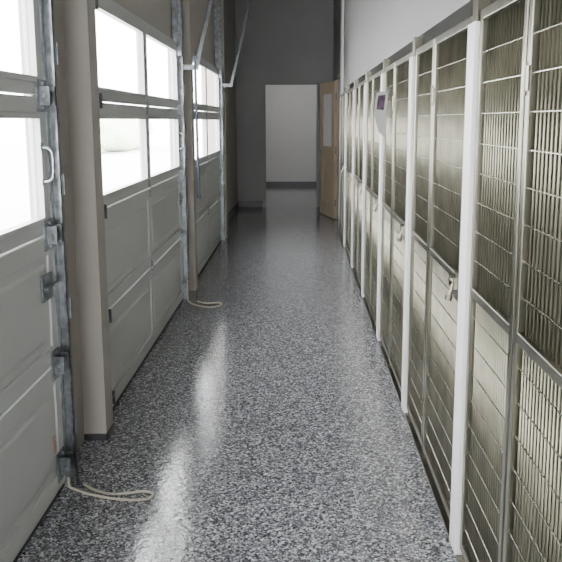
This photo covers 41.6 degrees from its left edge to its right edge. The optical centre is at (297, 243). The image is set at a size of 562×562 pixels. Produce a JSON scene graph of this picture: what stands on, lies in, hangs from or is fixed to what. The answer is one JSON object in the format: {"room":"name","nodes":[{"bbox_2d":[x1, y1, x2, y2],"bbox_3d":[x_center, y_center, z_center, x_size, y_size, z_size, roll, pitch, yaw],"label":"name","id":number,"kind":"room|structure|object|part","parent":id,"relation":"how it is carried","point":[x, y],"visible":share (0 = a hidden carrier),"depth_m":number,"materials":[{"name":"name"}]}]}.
{"room":"dog kennel","nodes":[
{"label":"dog kennel","id":0,"kind":"room"},
{"bbox_2d":[18,0,236,450],"bbox_3d":[-1.055,-1.154,5.079,0.290,3.600,15.400,0,10,0],"label":"wall","id":1,"kind":"structure","parent":0,"point":[75,20],"depth_m":3.42,"materials":[{"name":"paint"}]},
{"bbox_2d":[0,0,76,561],"bbox_3d":[-0.963,0.176,1.621,0.094,2.115,2.672,0,10,0],"label":"door","id":2,"kind":"structure","parent":1,"relation":"in","point":[35,462],"depth_m":2.69,"materials":[{"name":"metal"}]},
{"bbox_3d":[-0.940,-0.299,2.789,0.050,0.160,0.030,0,9,0],"label":"lift handle","id":3,"kind":"part","parent":2,"relation":"part of","materials":[{"name":"metal"}]},
{"bbox_2d":[39,0,78,483],"bbox_3d":[-0.972,-0.679,2.845,0.110,3.400,0.051,4,10,21],"label":"door track","id":4,"kind":"object","parent":1,"relation":"attached to","point":[49,47],"visible":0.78,"depth_m":2.93,"materials":[{"name":"metal"}]},
{"bbox_2d":[95,0,187,408],"bbox_3d":[-0.963,-0.355,4.797,0.094,2.115,2.672,0,10,0],"label":"door","id":5,"kind":"structure","parent":1,"relation":"in","point":[145,236],"depth_m":4.62,"materials":[{"name":"white metal"}]},
{"bbox_3d":[-0.940,-0.831,5.965,0.050,0.160,0.030,0,9,0],"label":"lift handle","id":6,"kind":"part","parent":5,"relation":"part of","materials":[{"name":"metal"}]},
{"bbox_2d":[84,201,237,439],"bbox_3d":[-0.981,0.093,8.227,0.158,0.100,9.573,0,10,0],"label":"baseboard","id":7,"kind":"structure","parent":1,"relation":"attached to","point":[112,428],"depth_m":3.52,"materials":[{"name":"grey rubber"}]},
{"bbox_2d":[171,0,212,299],"bbox_3d":[-0.715,-1.260,6.017,0.601,3.500,0.075,0,10,0],"label":"door track","id":8,"kind":"object","parent":1,"relation":"attached to","point":[176,5],"visible":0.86,"depth_m":6.01,"materials":[{"name":"metal"}]},
{"bbox_2d":[193,53,224,275],"bbox_3d":[-0.963,-0.872,7.884,0.094,2.115,2.672,0,10,0],"label":"door","id":9,"kind":"structure","parent":1,"relation":"in","point":[210,231],"depth_m":7.95,"materials":[{"name":"white metal"}]},
{"bbox_2d":[214,0,251,239],"bbox_3d":[-0.715,-1.777,9.106,0.601,3.500,0.072,0,10,0],"label":"door track","id":10,"kind":"object","parent":1,"relation":"attached to","point":[217,3],"visible":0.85,"depth_m":9.02,"materials":[{"name":"metal"}]},
{"bbox_2d":[16,186,456,561],"bbox_3d":[0.750,0.324,7.456,4.100,0.100,19.800,0,10,0],"label":"floor","id":11,"kind":"structure","parent":0,"point":[268,423],"depth_m":3.56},
{"bbox_2d":[67,476,154,500],"bbox_3d":[-0.767,0.991,3.005,0.379,0.050,0.093,2,10,13],"label":"pull cord","id":12,"kind":"object","parent":11,"relation":"on","point":[68,478],"visible":1,"depth_m":3.00,"materials":[{"name":"fabric"}]},
{"bbox_2d":[187,279,221,307],"bbox_3d":[-0.781,0.404,6.069,0.316,0.202,0.175,3,10,15],"label":"pull cord","id":13,"kind":"object","parent":11,"relation":"on","point":[220,303],"visible":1,"depth_m":6.11,"materials":[{"name":"fabric"}]},
{"bbox_2d":[343,86,349,246],"bbox_3d":[1.621,-0.895,8.671,2.155,1.877,0.096,0,10,0],"label":"divider","id":14,"kind":"object","parent":11,"relation":"on","point":[347,87],"visible":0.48,"depth_m":8.64,"materials":[{"name":"white metal"}]},
{"bbox_2d":[341,92,345,237],"bbox_3d":[0.546,-0.947,9.050,0.078,1.780,0.659,0,10,0],"label":"gate","id":15,"kind":"object","parent":14,"relation":"attached to","point":[344,93],"visible":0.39,"depth_m":9.23,"materials":[{"name":"silver metal"}]},
{"bbox_3d":[0.574,-0.851,8.679,0.062,1.787,0.096,0,9,0],"label":"post","id":16,"kind":"part","parent":14,"relation":"part of","materials":[{"name":"white plastic"}]},
{"bbox_2d":[351,80,358,267],"bbox_3d":[1.621,-0.687,7.428,2.155,1.877,0.096,0,10,0],"label":"divider","id":17,"kind":"object","parent":11,"relation":"on","point":[356,82],"visible":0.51,"depth_m":7.37,"materials":[{"name":"white metal"}]},
{"bbox_2d":[347,87,353,258],"bbox_3d":[0.546,-0.739,7.808,0.078,1.780,0.659,0,10,0],"label":"gate","id":18,"kind":"object","parent":17,"relation":"attached to","point":[350,108],"visible":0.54,"depth_m":7.99,"materials":[{"name":"silver metal"}]},
{"bbox_3d":[0.574,-0.643,7.436,0.062,1.787,0.096,0,9,0],"label":"post","id":19,"kind":"part","parent":17,"relation":"part of","materials":[{"name":"white plastic"}]},
{"bbox_2d":[361,71,370,296],"bbox_3d":[1.621,-0.479,6.186,2.155,1.877,0.096,0,10,0],"label":"divider","id":20,"kind":"object","parent":11,"relation":"on","point":[367,73],"visible":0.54,"depth_m":6.13,"materials":[{"name":"white metal"}]},
{"bbox_2d":[356,80,364,284],"bbox_3d":[0.546,-0.531,6.565,0.078,1.780,0.659,0,10,0],"label":"gate","id":21,"kind":"object","parent":20,"relation":"attached to","point":[361,85],"visible":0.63,"depth_m":6.71,"materials":[{"name":"silver metal"}]},
{"bbox_3d":[0.574,-0.435,6.193,0.062,1.787,0.096,0,9,0],"label":"post","id":22,"kind":"part","parent":20,"relation":"part of","materials":[{"name":"white plastic"}]},
{"bbox_2d":[376,59,389,340],"bbox_3d":[1.621,-0.271,4.943,2.155,1.877,0.096,0,10,0],"label":"divider","id":23,"kind":"object","parent":11,"relation":"on","point":[386,62],"visible":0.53,"depth_m":4.93,"materials":[{"name":"white plastic"}]},
{"bbox_2d":[368,69,382,324],"bbox_3d":[0.546,-0.323,5.322,0.078,1.780,0.659,0,10,0],"label":"gate","id":24,"kind":"object","parent":23,"relation":"attached to","point":[372,281],"visible":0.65,"depth_m":5.48,"materials":[{"name":"silver metal"}]},
{"bbox_3d":[0.574,-0.227,4.950,0.062,1.787,0.096,0,9,0],"label":"post","id":25,"kind":"part","parent":23,"relation":"part of","materials":[{"name":"white plastic"}]},
{"bbox_2d":[338,231,460,561],"bbox_3d":[0.574,0.577,5.602,0.052,0.012,9.060,0,10,0],"label":"sill","id":26,"kind":"structure","parent":11,"relation":"on","point":[439,503],"depth_m":3.51,"materials":[{"name":"silver metal"}]},
{"bbox_2d":[339,93,342,236],"bbox_3d":[0.570,-1.023,9.619,0.038,1.818,0.490,0,10,0],"label":"screen","id":27,"kind":"object","parent":26,"relation":"on","point":[341,95],"visible":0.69,"depth_m":9.74,"materials":[{"name":"silver metal"}]},
{"bbox_2d":[345,89,349,254],"bbox_3d":[0.570,-0.815,8.376,0.038,1.818,0.490,0,10,0],"label":"screen","id":28,"kind":"object","parent":26,"relation":"on","point":[347,95],"visible":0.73,"depth_m":8.47,"materials":[{"name":"silver metal"}]},
{"bbox_2d":[352,84,358,278],"bbox_3d":[0.570,-0.607,7.134,0.038,1.818,0.490,0,10,0],"label":"screen","id":29,"kind":"object","parent":26,"relation":"on","point":[356,119],"visible":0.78,"depth_m":7.24,"materials":[{"name":"silver metal"}]},
{"bbox_2d":[363,75,372,312],"bbox_3d":[0.570,-0.399,5.891,0.038,1.818,0.490,0,10,0],"label":"screen","id":30,"kind":"object","parent":26,"relation":"on","point":[370,79],"visible":0.7,"depth_m":5.96,"materials":[{"name":"silver metal"}]},
{"bbox_2d":[379,62,394,364],"bbox_3d":[0.570,-0.191,4.648,0.038,1.818,0.490,0,10,0],"label":"screen","id":31,"kind":"object","parent":26,"relation":"on","point":[389,70],"visible":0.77,"depth_m":4.69,"materials":[{"name":"silver metal"}]},
{"bbox_2d":[374,89,389,136],"bbox_3d":[0.523,-0.794,4.517,0.128,0.295,0.055,-9,13,-43],"label":"paper notice","id":32,"kind":"object","parent":31,"relation":"attached to","point":[381,97],"visible":1,"depth_m":4.51,"materials":[{"name":"paper"}]},
{"bbox_2d":[377,95,385,109],"bbox_3d":[0.505,-0.861,4.495,0.061,0.092,0.011,-6,11,-32],"label":"picture","id":33,"kind":"object","parent":32,"relation":"attached to","point":[381,99],"depth_m":4.50},
{"bbox_2d":[406,38,434,456],"bbox_3d":[0.570,0.017,3.405,0.038,1.818,0.490,0,10,0],"label":"screen","id":34,"kind":"object","parent":26,"relation":"on","point":[424,59],"visible":0.79,"depth_m":3.43,"materials":[{"name":"silver metal"}]},
{"bbox_2d":[458,0,529,561],"bbox_3d":[0.570,0.225,2.163,0.038,1.818,0.490,0,10,0],"label":"screen","id":35,"kind":"object","parent":26,"relation":"on","point":[490,326],"visible":0.95,"depth_m":2.15,"materials":[{"name":"silver metal"}]},
{"bbox_2d":[401,37,422,412],"bbox_3d":[1.621,-0.063,3.700,2.155,1.877,0.096,0,10,0],"label":"divider","id":36,"kind":"object","parent":11,"relation":"on","point":[417,42],"visible":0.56,"depth_m":3.67,"materials":[{"name":"white metal"}]},
{"bbox_2d":[387,52,411,390],"bbox_3d":[0.546,-0.115,4.080,0.078,1.780,0.659,0,10,0],"label":"gate","id":37,"kind":"object","parent":36,"relation":"attached to","point":[401,75],"visible":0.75,"depth_m":4.14,"materials":[{"name":"silver metal"}]},
{"bbox_3d":[0.574,-0.019,3.708,0.062,1.787,0.096,0,9,0],"label":"post","id":38,"kind":"part","parent":36,"relation":"part of","materials":[{"name":"white plastic"}]},
{"bbox_2d":[449,0,561,554],"bbox_3d":[1.621,0.145,2.458,2.155,1.877,0.096,0,10,0],"label":"divider","id":39,"kind":"object","parent":11,"relation":"on","point":[473,40],"visible":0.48,"depth_m":2.42,"materials":[{"name":"white metal"}]},
{"bbox_2d":[421,16,472,520],"bbox_3d":[0.546,0.093,2.837,0.078,1.780,0.659,0,10,0],"label":"gate","id":40,"kind":"object","parent":39,"relation":"attached to","point":[448,90],"visible":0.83,"depth_m":2.86,"materials":[{"name":"silver metal"}]},
{"bbox_3d":[0.574,0.189,2.465,0.062,1.787,0.096,0,9,0],"label":"post","id":41,"kind":"part","parent":39,"relation":"part of","materials":[{"name":"white plastic"}]},
{"bbox_3d":[1.649,0.174,2.463,2.098,1.817,0.040,0,9,0],"label":"divider panel","id":42,"kind":"part","parent":39,"relation":"part of","materials":[{"name":"silver metal"}]},
{"bbox_3d":[1.621,0.353,1.215,2.155,1.877,0.096,0,10,0],"label":"divider","id":43,"kind":"object","parent":11,"relation":"on","visible":0},
{"bbox_2d":[502,0,561,561],"bbox_3d":[0.546,0.301,1.594,0.078,1.780,0.659,0,10,0],"label":"gate","id":44,"kind":"object","parent":43,"relation":"attached to","point":[533,500],"visible":1,"depth_m":1.75,"materials":[{"name":"silver metal"}]},
{"bbox_2d":[235,0,333,206],"bbox_3d":[0.750,-2.435,12.733,3.900,3.600,0.120,0,10,0],"label":"wall","id":45,"kind":"structure","parent":0,"point":[284,40],"depth_m":12.55,"materials":[{"name":"paint"}]},
{"bbox_2d":[238,201,262,206],"bbox_3d":[-0.230,-0.698,12.955,1.660,0.100,0.015,0,10,0],"label":"baseboard","id":46,"kind":"structure","parent":45,"relation":"attached to","point":[240,203],"depth_m":12.95,"materials":[{"name":"grey rubber"}]},
{"bbox_2d":[262,81,319,206],"bbox_3d":[-0.120,-1.708,12.783,0.980,2.150,0.020,0,10,0],"label":"trim","id":47,"kind":"structure","parent":45,"relation":"attached to","point":[264,83],"depth_m":12.72,"materials":[{"name":"paint"}]},
{"bbox_2d":[265,85,316,181],"bbox_3d":[0.700,-2.790,14.853,4.000,3.600,4.180,0,10,0],"label":"wall","id":48,"kind":"structure","parent":0,"point":[290,109],"depth_m":16.91,"materials":[{"name":"white paint"}]},
{"bbox_2d":[266,182,315,185],"bbox_3d":[0.750,-1.391,17.097,3.900,0.100,0.015,0,10,0],"label":"baseboard","id":49,"kind":"structure","parent":48,"relation":"attached to","point":[267,183],"depth_m":17.09,"materials":[{"name":"grey rubber"}]},
{"bbox_2d":[333,0,496,218],"bbox_3d":[1.650,-1.154,5.079,2.100,3.600,15.400,0,10,0],"label":"wall","id":50,"kind":"structure","parent":0,"point":[375,31],"depth_m":5.32,"materials":[{"name":"paint"}]},
{"bbox_2d":[318,81,336,218],"bbox_3d":[0.447,-1.472,11.545,0.089,2.068,0.847,-2,10,-13],"label":"door","id":51,"kind":"structure","parent":50,"relation":"in","point":[328,90],"depth_m":11.49,"materials":[{"name":"oak"},{"name":"glass"}]},
{"bbox_2d":[323,93,331,146],"bbox_3d":[0.468,-1.922,11.484,0.010,0.800,0.510,-2,10,-13],"label":"glass light","id":52,"kind":"object","parent":51,"relation":"attached to","point":[327,97],"depth_m":11.50,"materials":[{"name":"glass"}]},
{"bbox_2d":[336,73,339,218],"bbox_3d":[0.593,-1.379,10.785,0.015,2.160,0.930,0,10,0],"label":"trim","id":53,"kind":"structure","parent":50,"relation":"attached to","point":[338,75],"depth_m":11.17,"materials":[{"name":"grey metal"}]},
{"bbox_2d":[339,0,343,183],"bbox_3d":[0.588,-1.979,10.011,0.025,3.600,0.400,0,10,0],"label":"trim","id":54,"kind":"structure","parent":50,"relation":"attached to","point":[342,1],"depth_m":9.78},
{"bbox_2d":[545,0,558,11],"bbox_3d":[2.750,-1.501,7.150,0.100,3.600,19.600,0,10,0],"label":"wall","id":55,"kind":"structure","parent":0,"point":[558,0],"depth_m":7.82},
{"label":"outside","id":56,"kind":"structure","parent":0,"visible":0},
{"bbox_2d":[0,139,202,230],"bbox_3d":[-12.650,-2.728,25.905,22.700,0.130,68.000,0,10,0],"label":"driveway","id":57,"kind":"structure","parent":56,"point":[119,168],"depth_m":23.12,"materials":[{"name":"concrete"}]},
{"bbox_2d":[100,119,153,150],"bbox_3d":[-9.001,-5.789,37.656,2.670,1.990,11.012,0,10,0],"label":"hedge","id":58,"kind":"object","parent":57,"relation":"on","point":[116,134],"visible":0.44,"depth_m":34.37,"materials":[{"name":"green plant"}]}
]}

